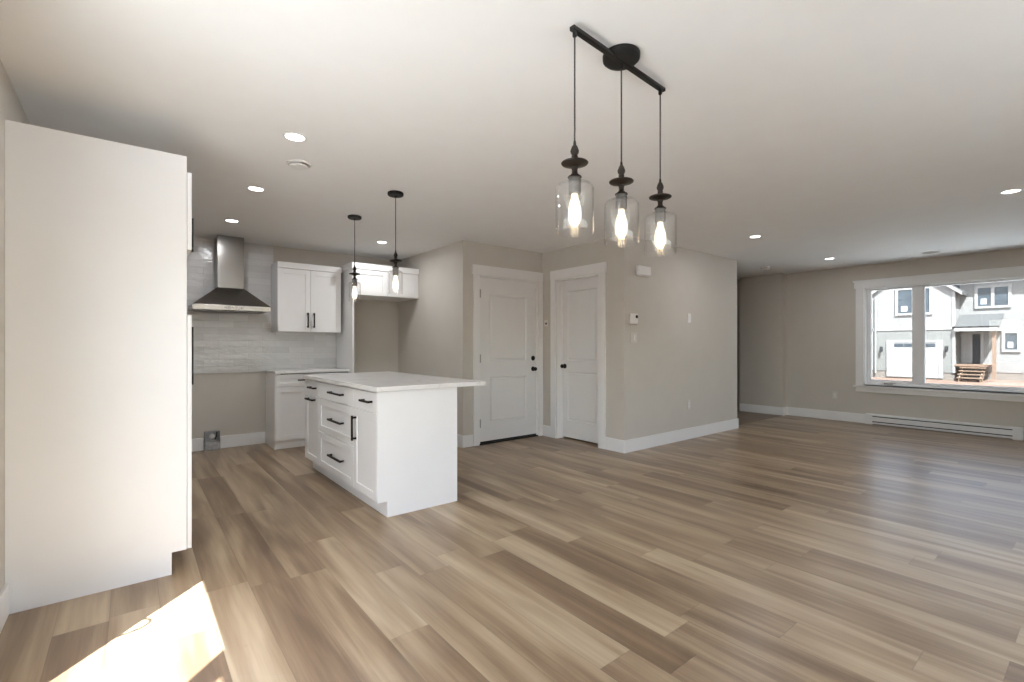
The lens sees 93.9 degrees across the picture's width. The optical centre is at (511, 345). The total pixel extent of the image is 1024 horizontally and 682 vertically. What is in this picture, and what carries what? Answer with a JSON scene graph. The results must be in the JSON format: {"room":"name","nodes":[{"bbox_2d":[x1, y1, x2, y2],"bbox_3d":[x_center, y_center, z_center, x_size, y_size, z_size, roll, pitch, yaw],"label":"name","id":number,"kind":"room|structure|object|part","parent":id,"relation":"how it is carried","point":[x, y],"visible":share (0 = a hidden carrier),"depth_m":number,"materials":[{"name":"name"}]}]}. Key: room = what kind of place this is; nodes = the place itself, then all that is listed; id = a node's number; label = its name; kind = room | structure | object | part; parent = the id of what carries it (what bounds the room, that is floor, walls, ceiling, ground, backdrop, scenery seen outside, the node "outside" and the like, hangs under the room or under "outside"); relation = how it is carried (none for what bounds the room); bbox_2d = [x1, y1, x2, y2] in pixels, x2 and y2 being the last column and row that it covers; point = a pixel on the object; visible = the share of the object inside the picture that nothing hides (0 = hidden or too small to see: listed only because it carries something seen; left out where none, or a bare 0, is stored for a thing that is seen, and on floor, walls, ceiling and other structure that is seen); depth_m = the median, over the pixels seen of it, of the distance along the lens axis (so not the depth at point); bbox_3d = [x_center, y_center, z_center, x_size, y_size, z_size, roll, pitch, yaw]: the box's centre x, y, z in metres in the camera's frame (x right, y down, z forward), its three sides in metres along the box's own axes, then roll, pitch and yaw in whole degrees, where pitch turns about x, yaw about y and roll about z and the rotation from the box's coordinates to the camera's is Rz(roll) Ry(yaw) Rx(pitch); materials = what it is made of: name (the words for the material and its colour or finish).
{"room":"open-plan kitchen","nodes":[
{"label":"open-plan kitchen","id":0,"kind":"room"},
{"bbox_2d":[0,59,29,591],"bbox_3d":[-1.851,-0.015,1.518,0.120,2.440,8.320,0,0,-39],"label":"wall","id":1,"kind":"structure","parent":0,"point":[11,109],"depth_m":2.11,"materials":[{"name":"beige paint"}]},
{"bbox_2d":[0,583,8,632],"bbox_3d":[-2.013,1.133,1.830,0.015,0.142,0.781,0,0,-39],"label":"baseboard","id":2,"kind":"structure","parent":1,"relation":"attached to","point":[4,594],"depth_m":2.06,"materials":[{"name":"white paint"}]},
{"bbox_2d":[192,246,397,449],"bbox_3d":[-1.659,-0.015,7.064,7.328,2.440,0.120,0,0,-39],"label":"wall","id":3,"kind":"structure","parent":0,"point":[229,403],"depth_m":5.88,"materials":[{"name":"beige paint"}]},
{"bbox_2d":[192,438,202,451],"bbox_3d":[-3.599,1.133,5.433,0.155,0.142,0.015,0,0,-39],"label":"baseboard","id":4,"kind":"structure","parent":3,"relation":"attached to","point":[197,444],"depth_m":5.44,"materials":[{"name":"white paint"}]},
{"bbox_2d":[188,235,270,313],"bbox_3d":[-3.204,-0.806,5.425,0.748,0.856,0.497,0,0,-39],"label":"range hood","id":5,"kind":"object","parent":3,"relation":"attached to","point":[229,295],"visible":1,"depth_m":5.38,"materials":[{"name":"silver metal"}]},
{"bbox_2d":[187,236,272,373],"bbox_3d":[-3.679,-0.456,5.373,1.821,1.560,0.010,0,0,-39],"label":"backsplash","id":6,"kind":"structure","parent":3,"relation":"attached to","point":[223,342],"depth_m":5.65,"materials":[{"name":"grey tile"}]},
{"bbox_2d":[220,432,264,447],"bbox_3d":[-3.223,1.133,5.733,0.478,0.142,0.015,0,0,-39],"label":"baseboard","id":7,"kind":"structure","parent":3,"relation":"attached to","point":[227,441],"depth_m":5.72,"materials":[{"name":"white paint"}]},
{"bbox_2d":[273,332,335,368],"bbox_3d":[-2.666,0.057,6.180,0.770,0.484,0.010,0,0,-39],"label":"backsplash","id":8,"kind":"structure","parent":3,"relation":"attached to","point":[291,350],"depth_m":6.16,"materials":[{"name":"grey tile"}]},
{"bbox_2d":[271,261,341,332],"bbox_3d":[-2.576,-0.580,6.009,0.754,0.832,0.386,0,0,-39],"label":"upper cabinet","id":9,"kind":"object","parent":3,"relation":"attached to","point":[305,298],"visible":1,"depth_m":5.87,"materials":[{"name":"white paint"}]},
{"bbox_3d":[-2.633,-0.542,5.779,0.370,0.754,0.020,0,0,-39],"label":"door","id":10,"kind":"part","parent":9,"relation":"part of","materials":[{"name":"white paint"}]},
{"bbox_3d":[-2.585,-0.960,6.021,0.754,0.072,0.357,0,0,-39],"label":"crown trim","id":11,"kind":"part","parent":9,"relation":"part of","materials":[{"name":"white paint"}]},
{"bbox_3d":[-2.341,-0.542,6.011,0.370,0.754,0.020,0,0,-39],"label":"door","id":12,"kind":"part","parent":9,"relation":"part of","materials":[{"name":"white paint"}]},
{"bbox_2d":[340,262,418,301],"bbox_3d":[-1.817,-0.833,6.439,0.920,0.398,0.637,0,0,-39],"label":"upper cabinet","id":13,"kind":"object","parent":3,"relation":"attached to","point":[372,284],"visible":0.87,"depth_m":6.20,"materials":[{"name":"white paint"}]},
{"bbox_3d":[-1.792,-0.794,6.082,0.426,0.318,0.020,0,0,-39],"label":"door","id":14,"kind":"part","parent":13,"relation":"part of","materials":[{"name":"white paint"}]},
{"bbox_3d":[-1.817,-0.994,6.439,0.920,0.076,0.637,0,0,-39],"label":"crown trim","id":15,"kind":"part","parent":13,"relation":"part of","materials":[{"name":"white paint"}]},
{"bbox_3d":[-1.449,-0.794,6.354,0.444,0.318,0.020,0,0,-39],"label":"door","id":16,"kind":"part","parent":13,"relation":"part of","materials":[{"name":"white paint"}]},
{"bbox_2d":[398,242,457,433],"bbox_3d":[-1.109,-0.015,6.387,0.120,2.440,1.625,0,0,-39],"label":"wall","id":17,"kind":"structure","parent":0,"point":[427,324],"depth_m":6.19,"materials":[{"name":"beige paint"}]},
{"bbox_2d":[457,434,461,447],"bbox_3d":[-1.120,1.133,6.292,0.015,0.142,1.730,0,0,-39],"label":"baseboard","id":18,"kind":"structure","parent":17,"relation":"attached to","point":[459,437],"depth_m":5.65,"materials":[{"name":"white paint"}]},
{"bbox_2d":[458,240,541,435],"bbox_3d":[-0.074,-0.015,6.095,1.375,2.440,0.120,0,0,-39],"label":"wall","id":19,"kind":"structure","parent":0,"point":[469,253],"depth_m":5.68,"materials":[{"name":"beige paint"}]},
{"bbox_2d":[462,434,472,447],"bbox_3d":[-0.523,1.133,5.651,0.150,0.142,0.015,0,0,-39],"label":"baseboard","id":20,"kind":"structure","parent":19,"relation":"attached to","point":[467,440],"depth_m":5.64,"materials":[{"name":"white paint"}]},
{"bbox_2d":[472,264,542,445],"bbox_3d":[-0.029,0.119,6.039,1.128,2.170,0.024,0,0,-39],"label":"trim","id":21,"kind":"structure","parent":19,"relation":"attached to","point":[477,270],"depth_m":5.80,"materials":[{"name":"white paint"}]},
{"bbox_2d":[480,277,537,444],"bbox_3d":[-0.050,0.188,6.081,0.947,2.033,0.172,0,0,-39],"label":"door","id":22,"kind":"structure","parent":19,"relation":"in","point":[507,307],"depth_m":6.04,"materials":[{"name":"white paint"}]},
{"bbox_2d":[0,0,1023,279],"bbox_3d":[1.773,-1.361,4.562,9.683,0.250,8.670,0,0,-39],"label":"ceiling","id":23,"kind":"structure","parent":0,"point":[854,133],"depth_m":2.54,"materials":[{"name":"white paint"}]},
{"bbox_2d":[224,219,239,222],"bbox_3d":[-2.773,-1.232,4.733,0.134,0.006,0.134,0,0,-39],"label":"recessed light","id":24,"kind":"object","parent":23,"relation":"in","point":[227,220],"visible":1,"depth_m":4.72,"materials":[{"name":"white plastic"}]},
{"bbox_2d":[246,186,264,191],"bbox_3d":[-2.018,-1.232,3.766,0.134,0.006,0.134,0,0,-39],"label":"recessed light","id":25,"kind":"object","parent":23,"relation":"in","point":[252,188],"visible":1,"depth_m":3.75,"materials":[{"name":"white plastic"}]},
{"bbox_2d":[249,187,262,190],"bbox_3d":[-2.018,-1.233,3.766,0.104,0.003,0.104,0,0,-39],"label":"diffuser","id":26,"kind":"object","parent":25,"relation":"attached to","point":[250,188],"depth_m":3.76,"materials":[{"name":"white plastic"}]},
{"bbox_2d":[282,132,306,141],"bbox_3d":[-1.284,-1.232,2.829,0.134,0.006,0.134,0,0,-39],"label":"recessed light","id":27,"kind":"object","parent":23,"relation":"in","point":[292,136],"visible":1,"depth_m":2.82,"materials":[{"name":"white plastic"}]},
{"bbox_2d":[285,134,304,140],"bbox_3d":[-1.284,-1.233,2.829,0.104,0.003,0.104,0,0,-39],"label":"diffuser","id":28,"kind":"object","parent":27,"relation":"attached to","point":[292,137],"depth_m":2.83,"materials":[{"name":"white plastic"}]},
{"bbox_2d":[286,159,311,169],"bbox_3d":[-1.447,-1.220,3.249,0.160,0.030,0.160,0,0,-39],"label":"ceiling vent","id":29,"kind":"object","parent":23,"relation":"in","point":[298,164],"visible":1,"depth_m":3.22,"materials":[{"name":"white plastic"}]},
{"bbox_2d":[348,214,361,301],"bbox_3d":[-1.505,-0.827,4.573,0.127,0.818,0.127,0,0,-39],"label":"pendant light","id":30,"kind":"object","parent":23,"relation":"hanging from","point":[352,216],"visible":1,"depth_m":4.56,"materials":[{"name":"black metal"}]},
{"bbox_2d":[352,279,356,285],"bbox_3d":[-1.505,-0.597,4.573,0.047,0.063,0.047,0,0,-39],"label":"socket","id":31,"kind":"object","parent":30,"relation":"attached to","point":[354,281],"depth_m":4.55,"materials":[{"name":"grey metal"}]},
{"bbox_3d":[-1.505,-0.979,4.573,0.006,0.453,0.006,0,0,-39],"label":"cord","id":32,"kind":"part","parent":30,"relation":"part of","materials":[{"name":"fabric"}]},
{"bbox_2d":[388,190,403,293],"bbox_3d":[-0.942,-0.827,3.868,0.127,0.818,0.127,0,0,-39],"label":"pendant light","id":33,"kind":"object","parent":23,"relation":"hanging from","point":[395,194],"visible":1,"depth_m":3.85,"materials":[{"name":"black metal"}]},
{"bbox_3d":[-0.942,-0.979,3.868,0.006,0.453,0.006,0,0,-39],"label":"cord","id":34,"kind":"part","parent":33,"relation":"part of","materials":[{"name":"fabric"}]},
{"bbox_2d":[393,267,398,275],"bbox_3d":[-0.942,-0.597,3.868,0.047,0.063,0.047,0,0,-39],"label":"socket","id":35,"kind":"object","parent":33,"relation":"attached to","point":[395,269],"depth_m":3.85,"materials":[{"name":"grey metal"}]},
{"bbox_2d":[556,24,676,252],"bbox_3d":[0.468,-0.833,2.034,0.767,0.806,0.168,0,0,-43],"label":"light fixture","id":36,"kind":"object","parent":23,"relation":"hanging from","point":[623,56],"visible":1,"depth_m":2.00,"materials":[{"name":"black metal"}]},
{"bbox_2d":[568,176,580,195],"bbox_3d":[0.239,-0.609,1.825,0.047,0.063,0.047,0,0,-43],"label":"socket","id":37,"kind":"object","parent":36,"relation":"attached to","point":[574,187],"depth_m":1.81,"materials":[{"name":"grey metal"}]},
{"bbox_3d":[0.239,-0.523,1.825,0.146,0.188,0.146,0,0,-43],"label":"lamp shade","id":38,"kind":"part","parent":36,"relation":"part of","materials":[{"name":"clear glass"}]},
{"bbox_3d":[0.239,-0.971,1.825,0.006,0.413,0.006,0,0,-43],"label":"cord","id":39,"kind":"part","parent":36,"relation":"part of","materials":[{"name":"black"}]},
{"bbox_2d":[616,193,626,210],"bbox_3d":[0.465,-0.609,2.032,0.047,0.063,0.047,0,0,-43],"label":"socket","id":40,"kind":"object","parent":36,"relation":"attached to","point":[621,203],"depth_m":2.01,"materials":[{"name":"grey metal"}]},
{"bbox_3d":[0.465,-0.971,2.032,0.006,0.413,0.006,0,0,-43],"label":"cord","id":41,"kind":"part","parent":36,"relation":"part of","materials":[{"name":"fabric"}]},
{"bbox_2d":[655,208,664,222],"bbox_3d":[0.696,-0.609,2.243,0.047,0.063,0.047,0,0,-43],"label":"socket","id":42,"kind":"object","parent":36,"relation":"attached to","point":[660,216],"depth_m":2.22,"materials":[{"name":"grey metal"}]},
{"bbox_3d":[0.696,-0.523,2.243,0.146,0.188,0.146,0,0,-43],"label":"lamp shade","id":43,"kind":"part","parent":36,"relation":"part of","materials":[{"name":"clear glass"}]},
{"bbox_3d":[0.696,-0.971,2.243,0.006,0.413,0.006,0,0,-43],"label":"cord","id":44,"kind":"part","parent":36,"relation":"part of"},
{"bbox_2d":[749,235,760,237],"bbox_3d":[2.758,-1.232,5.423,0.134,0.006,0.134,0,0,-39],"label":"recessed light","id":45,"kind":"object","parent":23,"relation":"in","point":[753,236],"visible":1,"depth_m":5.41,"materials":[{"name":"white plastic"}]},
{"bbox_2d":[761,266,769,269],"bbox_3d":[3.985,-1.212,7.518,0.136,0.046,0.136,0,0,-39],"label":"smoke detector","id":46,"kind":"object","parent":23,"relation":"attached to","point":[762,267],"visible":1,"depth_m":7.47,"materials":[{"name":"white plastic"}]},
{"bbox_2d":[922,251,939,254],"bbox_3d":[5.579,-1.220,6.364,0.190,0.030,0.190,0,0,-39],"label":"ceiling vent","id":47,"kind":"object","parent":23,"relation":"in","point":[931,252],"visible":1,"depth_m":6.33,"materials":[{"name":"white plastic"}]},
{"bbox_2d":[999,188,1022,193],"bbox_3d":[3.996,-1.232,3.828,0.134,0.006,0.134,0,0,-39],"label":"recessed light","id":48,"kind":"object","parent":23,"relation":"in","point":[1009,191],"visible":1,"depth_m":3.83,"materials":[{"name":"white plastic"}]},
{"bbox_2d":[1002,190,1019,192],"bbox_3d":[3.996,-1.233,3.828,0.104,0.003,0.104,0,0,-39],"label":"diffuser","id":49,"kind":"object","parent":48,"relation":"attached to","point":[1006,191],"depth_m":3.83,"materials":[{"name":"white plastic"}]},
{"bbox_2d":[0,409,1023,681],"bbox_3d":[1.777,1.262,4.597,9.633,0.124,8.620,0,0,-39],"label":"floor","id":50,"kind":"structure","parent":0,"point":[787,548],"depth_m":2.51,"materials":[{"name":"brown wood"}]},
{"bbox_2d":[5,120,193,613],"bbox_3d":[-2.148,0.099,2.589,0.747,2.212,0.573,0,0,-39],"label":"pantry cabinet","id":51,"kind":"object","parent":50,"relation":"on","point":[99,233],"visible":0.98,"depth_m":2.31,"materials":[{"name":"white paint"}]},
{"bbox_3d":[-1.905,-0.718,2.783,0.020,0.413,0.569,0,0,-39],"label":"door","id":52,"kind":"part","parent":51,"relation":"part of","materials":[{"name":"white paint"}]},
{"bbox_3d":[-1.905,0.462,2.783,0.020,1.249,0.569,0,0,-39],"label":"door","id":53,"kind":"part","parent":51,"relation":"part of","materials":[{"name":"white paint"}]},
{"bbox_3d":[-2.027,-0.694,2.994,0.052,0.210,0.014,0,0,-39],"label":"handle","id":54,"kind":"part","parent":51,"relation":"part of","materials":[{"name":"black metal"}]},
{"bbox_3d":[-2.027,0.066,2.994,0.052,0.362,0.014,0,0,-39],"label":"handle","id":55,"kind":"part","parent":51,"relation":"part of","materials":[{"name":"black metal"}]},
{"bbox_2d":[204,430,219,450],"bbox_3d":[-3.457,1.096,5.510,0.150,0.213,0.068,0,0,-39],"label":"outlet box","id":56,"kind":"object","parent":50,"relation":"on","point":[211,438],"visible":1,"depth_m":5.50,"materials":[{"name":"metal"}]},
{"bbox_2d":[266,371,348,449],"bbox_3d":[-2.526,0.767,5.933,0.856,0.876,0.546,0,0,-39],"label":"base cabinet","id":57,"kind":"object","parent":50,"relation":"on","point":[285,393],"visible":0.37,"depth_m":5.60,"materials":[{"name":"white paint"}]},
{"bbox_3d":[-2.551,0.797,5.625,0.418,0.615,0.020,0,0,-39],"label":"door","id":58,"kind":"part","parent":57,"relation":"part of","materials":[{"name":"white paint"}]},
{"bbox_3d":[-2.551,0.411,5.625,0.418,0.137,0.020,0,0,-39],"label":"drawer","id":59,"kind":"part","parent":57,"relation":"part of","materials":[{"name":"white paint"}]},
{"bbox_2d":[265,368,349,373],"bbox_3d":[-2.536,0.314,5.940,0.861,0.029,0.524,0,0,-39],"label":"countertop","id":60,"kind":"structure","parent":57,"relation":"on","point":[307,370],"depth_m":5.79,"materials":[{"name":"white stone"}]},
{"bbox_2d":[336,269,353,372],"bbox_3d":[-2.163,0.124,6.186,0.020,2.160,0.603,0,0,-39],"label":"panel","id":61,"kind":"object","parent":50,"relation":"on","point":[345,339],"visible":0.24,"depth_m":6.11,"materials":[{"name":"white paint"}]},
{"bbox_2d":[304,379,456,516],"bbox_3d":[-1.239,0.763,4.175,0.682,0.882,1.760,0,0,-39],"label":"kitchen island","id":62,"kind":"object","parent":50,"relation":"on","point":[394,451],"visible":0.98,"depth_m":3.55,"materials":[{"name":"white paint"}]},
{"bbox_3d":[-1.766,0.763,4.868,0.644,0.882,0.018,0,0,-39],"label":"panel","id":63,"kind":"part","parent":62,"relation":"part of","materials":[{"name":"white paint"}]},
{"bbox_3d":[-1.873,0.404,4.502,0.020,0.138,0.416,0,0,-39],"label":"drawer","id":64,"kind":"part","parent":62,"relation":"part of","materials":[{"name":"white paint"}]},
{"bbox_3d":[-1.873,0.783,4.502,0.020,0.613,0.416,0,0,-39],"label":"door","id":65,"kind":"part","parent":62,"relation":"part of","materials":[{"name":"white paint"}]},
{"bbox_3d":[-1.451,0.926,3.925,0.038,0.014,0.314,0,0,-39],"label":"handle","id":66,"kind":"part","parent":62,"relation":"part of","materials":[{"name":"black metal"}]},
{"bbox_3d":[-1.451,0.625,3.925,0.038,0.014,0.314,0,0,-39],"label":"handle","id":67,"kind":"part","parent":62,"relation":"part of","materials":[{"name":"black metal"}]},
{"bbox_3d":[-1.451,0.397,3.925,0.038,0.014,0.314,0,0,-39],"label":"handle","id":68,"kind":"part","parent":62,"relation":"part of","materials":[{"name":"black metal"}]},
{"bbox_3d":[-1.473,0.933,3.998,0.020,0.313,0.863,0,0,-39],"label":"drawer","id":69,"kind":"part","parent":62,"relation":"part of","materials":[{"name":"white paint"}]},
{"bbox_3d":[-1.473,0.404,3.998,0.020,0.138,0.863,0,0,-39],"label":"drawer","id":70,"kind":"part","parent":62,"relation":"part of","materials":[{"name":"white paint"}]},
{"bbox_3d":[-1.473,0.625,3.998,0.020,0.296,0.863,0,0,-39],"label":"drawer","id":71,"kind":"part","parent":62,"relation":"part of","materials":[{"name":"white paint"}]},
{"bbox_3d":[-1.193,0.623,3.600,0.038,0.187,0.014,0,0,-39],"label":"handle","id":72,"kind":"part","parent":62,"relation":"part of","materials":[{"name":"black metal"}]},
{"bbox_3d":[-1.067,0.404,3.489,0.020,0.138,0.431,0,0,-39],"label":"drawer","id":73,"kind":"part","parent":62,"relation":"part of","materials":[{"name":"white paint"}]},
{"bbox_3d":[-1.047,0.399,3.417,0.038,0.014,0.174,0,0,-39],"label":"handle","id":74,"kind":"part","parent":62,"relation":"part of","materials":[{"name":"black metal"}]},
{"bbox_3d":[-1.067,0.783,3.489,0.020,0.613,0.431,0,0,-39],"label":"door","id":75,"kind":"part","parent":62,"relation":"part of","materials":[{"name":"white paint"}]},
{"bbox_2d":[302,371,485,391],"bbox_3d":[-1.133,0.304,4.258,0.912,0.034,1.816,0,0,-39],"label":"island countertop","id":76,"kind":"structure","parent":62,"relation":"on","point":[370,381],"depth_m":3.90,"materials":[{"name":"white stone"}]},
{"bbox_3d":[-0.681,0.763,3.505,0.644,0.882,0.018,0,0,-39],"label":"panel","id":77,"kind":"part","parent":62,"relation":"part of","materials":[{"name":"white paint"}]},
{"bbox_2d":[739,415,781,424],"bbox_3d":[3.903,1.201,7.625,1.795,0.007,0.040,0,0,-39],"label":"trim","id":78,"kind":"structure","parent":50,"relation":"on","point":[778,415],"depth_m":7.71,"materials":[{"name":"wood"}]},
{"bbox_2d":[542,237,615,438],"bbox_3d":[0.839,-0.015,5.954,0.120,2.440,1.238,0,0,-39],"label":"wall","id":79,"kind":"structure","parent":0,"point":[604,250],"depth_m":5.63,"materials":[{"name":"beige paint"}]},
{"bbox_2d":[543,425,549,436],"bbox_3d":[0.463,1.133,6.319,0.015,0.142,0.148,0,0,-39],"label":"baseboard","id":80,"kind":"structure","parent":79,"relation":"attached to","point":[546,429],"depth_m":6.32,"materials":[{"name":"white paint"}]},
{"bbox_2d":[550,262,606,448],"bbox_3d":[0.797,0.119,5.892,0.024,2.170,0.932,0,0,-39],"label":"trim","id":81,"kind":"structure","parent":79,"relation":"attached to","point":[600,268],"depth_m":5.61,"materials":[{"name":"white paint"}]},
{"bbox_2d":[560,276,597,442],"bbox_3d":[0.862,0.186,5.961,0.097,2.037,0.694,0,0,-39],"label":"door","id":82,"kind":"structure","parent":79,"relation":"in","point":[579,297],"depth_m":5.99,"materials":[{"name":"white paint"}]},
{"bbox_2d":[605,437,624,452],"bbox_3d":[1.170,1.133,5.430,0.015,0.142,0.275,0,0,-39],"label":"baseboard","id":83,"kind":"structure","parent":79,"relation":"attached to","point":[612,444],"depth_m":5.42,"materials":[{"name":"white paint"}]},
{"bbox_2d":[616,235,736,439],"bbox_3d":[2.224,-0.015,6.189,2.580,2.440,0.120,0,0,-39],"label":"wall","id":84,"kind":"structure","parent":0,"point":[673,361],"depth_m":5.94,"materials":[{"name":"beige paint"}]},
{"bbox_2d":[629,313,637,323],"bbox_3d":[1.380,-0.300,5.419,0.140,0.120,0.033,0,0,-39],"label":"thermostat","id":85,"kind":"object","parent":84,"relation":"attached to","point":[633,318],"visible":1,"depth_m":5.40,"materials":[{"name":"white plastic"}]},
{"bbox_2d":[631,333,636,342],"bbox_3d":[1.389,-0.086,5.441,0.115,0.116,0.011,0,0,-39],"label":"light switch","id":86,"kind":"object","parent":84,"relation":"attached to","point":[633,335],"visible":1,"depth_m":5.44,"materials":[{"name":"white plastic"}]},
{"bbox_2d":[636,265,650,276],"bbox_3d":[1.517,-0.857,5.521,0.240,0.114,0.045,0,0,-39],"label":"door chime","id":87,"kind":"object","parent":84,"relation":"attached to","point":[644,271],"visible":1,"depth_m":5.49,"materials":[{"name":"white plastic"}]},
{"bbox_2d":[624,418,738,452],"bbox_3d":[2.272,1.133,6.141,2.595,0.142,0.015,0,0,-39],"label":"baseboard","id":88,"kind":"structure","parent":84,"relation":"attached to","point":[635,444],"depth_m":5.98,"materials":[{"name":"white paint"}]},
{"bbox_2d":[687,400,690,408],"bbox_3d":[2.276,0.764,6.148,0.072,0.116,0.008,0,0,-39],"label":"wall outlet","id":89,"kind":"object","parent":84,"relation":"attached to","point":[688,401],"visible":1,"depth_m":6.14,"materials":[{"name":"white plastic"}]},
{"bbox_2d":[737,280,739,408],"bbox_3d":[3.710,-0.015,9.823,0.100,2.440,2.250,0,0,-39],"label":"wall","id":90,"kind":"structure","parent":0,"point":[738,281],"depth_m":9.03,"materials":[{"name":"beige paint"}]},
{"bbox_2d":[740,273,785,406],"bbox_3d":[4.522,-0.015,8.562,0.300,2.440,0.735,0,0,-39],"label":"wall","id":91,"kind":"structure","parent":0,"point":[763,297],"depth_m":8.44,"materials":[{"name":"beige paint"}]},
{"bbox_2d":[740,403,783,415],"bbox_3d":[4.403,1.133,8.458,0.015,0.142,0.750,0,0,-39],"label":"baseboard","id":92,"kind":"structure","parent":91,"relation":"attached to","point":[743,407],"depth_m":8.43,"materials":[{"name":"white paint"}]},
{"bbox_2d":[786,248,1023,439],"bbox_3d":[6.479,-0.015,6.240,0.170,2.440,5.335,0,0,-39],"label":"wall","id":93,"kind":"structure","parent":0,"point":[820,304],"depth_m":7.58,"materials":[{"name":"beige paint"}]},
{"bbox_2d":[787,407,864,422],"bbox_3d":[5.101,1.133,7.822,0.015,0.142,1.143,0,0,-39],"label":"baseboard","id":94,"kind":"structure","parent":93,"relation":"attached to","point":[803,412],"depth_m":7.78,"materials":[{"name":"white paint"}]},
{"bbox_2d":[832,391,837,398],"bbox_3d":[5.202,0.804,7.700,0.008,0.116,0.072,0,0,-39],"label":"wall outlet","id":95,"kind":"object","parent":93,"relation":"attached to","point":[834,394],"visible":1,"depth_m":7.70,"materials":[{"name":"white plastic"}]},
{"bbox_2d":[853,266,1023,401],"bbox_3d":[6.423,-0.143,6.273,0.215,1.725,3.255,0,0,-39],"label":"window","id":96,"kind":"structure","parent":93,"relation":"attached to","point":[918,290],"depth_m":6.93,"materials":[{"name":"white paint"}]},
{"bbox_3d":[5.734,-0.149,7.221,0.053,1.417,0.557,0,0,-39],"label":"sash","id":97,"kind":"part","parent":96,"relation":"part of","materials":[{"name":"clear glass"}]},
{"bbox_3d":[6.462,-0.149,6.307,0.053,1.417,1.584,0,0,-39],"label":"sash","id":98,"kind":"part","parent":96,"relation":"part of","materials":[{"name":"clear glass"}]},
{"bbox_2d":[865,413,1022,440],"bbox_3d":[5.957,1.125,6.704,0.067,0.160,1.660,0,0,-39],"label":"baseboard heater","id":99,"kind":"object","parent":93,"relation":"attached to","point":[1015,433],"visible":1,"depth_m":6.59,"materials":[{"name":"white metal"}]},
{"label":"outside","id":100,"kind":"structure","parent":0,"visible":0},
{"bbox_2d":[872,377,1023,387],"bbox_3d":[11.736,1.954,9.342,150.000,0.079,140.000,0,0,-39],"label":"ground","id":101,"kind":"structure","parent":100,"point":[1003,383],"depth_m":25.30,"materials":[{"name":"beige soil"}]},
{"bbox_2d":[872,280,1023,380],"bbox_3d":[31.068,-1.996,26.884,10.500,8.400,15.970,0,0,-39],"label":"house","id":102,"kind":"structure","parent":101,"relation":"on","point":[981,325],"depth_m":27.12,"materials":[{"name":"grey"}]},
{"bbox_3d":[23.170,-0.001,28.636,0.008,0.210,0.450,0,0,-39],"label":"garage pane","id":103,"kind":"part","parent":102,"relation":"part of","materials":[{"name":"glass"}]},
{"bbox_3d":[23.366,-2.595,28.422,0.013,1.380,0.650,0,0,-39],"label":"pane","id":104,"kind":"part","parent":102,"relation":"part of","materials":[{"name":"glass"}]},
{"bbox_3d":[23.624,0.784,28.103,0.070,2.200,2.590,0,0,-39],"label":"garage frame","id":105,"kind":"part","parent":102,"relation":"part of","materials":[{"name":"white"}]},
{"bbox_3d":[23.858,-2.595,27.803,0.013,1.380,0.650,0,0,-39],"label":"pane","id":106,"kind":"part","parent":102,"relation":"part of","materials":[{"name":"glass"}]},
{"bbox_3d":[24.066,-0.001,27.510,0.008,0.210,0.450,0,0,-39],"label":"garage pane","id":107,"kind":"part","parent":102,"relation":"part of","materials":[{"name":"glass"}]},
{"bbox_3d":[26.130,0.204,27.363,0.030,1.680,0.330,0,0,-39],"label":"entry door","id":108,"kind":"part","parent":102,"relation":"part of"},
{"bbox_3d":[26.221,0.144,27.224,0.060,1.820,0.940,0,0,-39],"label":"entry frame","id":109,"kind":"part","parent":102,"relation":"part of","materials":[{"name":"white wood"}]},
{"bbox_3d":[26.342,0.204,27.110,0.014,1.680,0.330,0,0,-39],"label":"dark doorway","id":110,"kind":"part","parent":102,"relation":"part of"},
{"bbox_3d":[26.532,-2.716,26.852,0.013,1.020,0.530,0,0,-39],"label":"pane","id":111,"kind":"part","parent":102,"relation":"part of","materials":[{"name":"glass"}]},
{"bbox_3d":[25.758,0.524,25.533,0.150,2.600,0.150,0,0,-39],"label":"porch post","id":112,"kind":"part","parent":102,"relation":"part of","materials":[{"name":"beige wood"}]},
{"bbox_3d":[26.949,-2.716,26.328,0.013,1.020,0.530,0,0,-39],"label":"pane","id":113,"kind":"part","parent":102,"relation":"part of","materials":[{"name":"glass"}]},
{"bbox_3d":[27.183,-0.215,26.035,0.013,0.900,0.460,0,0,-39],"label":"pane","id":114,"kind":"part","parent":102,"relation":"part of","materials":[{"name":"glass"}]},
{"bbox_2d":[956,367,985,381],"bbox_3d":[24.728,1.605,25.736,1.130,0.800,1.030,0,0,-39],"label":"entry steps","id":115,"kind":"structure","parent":101,"relation":"on","point":[961,374],"depth_m":25.66,"materials":[{"name":"brown wood"}]}
]}

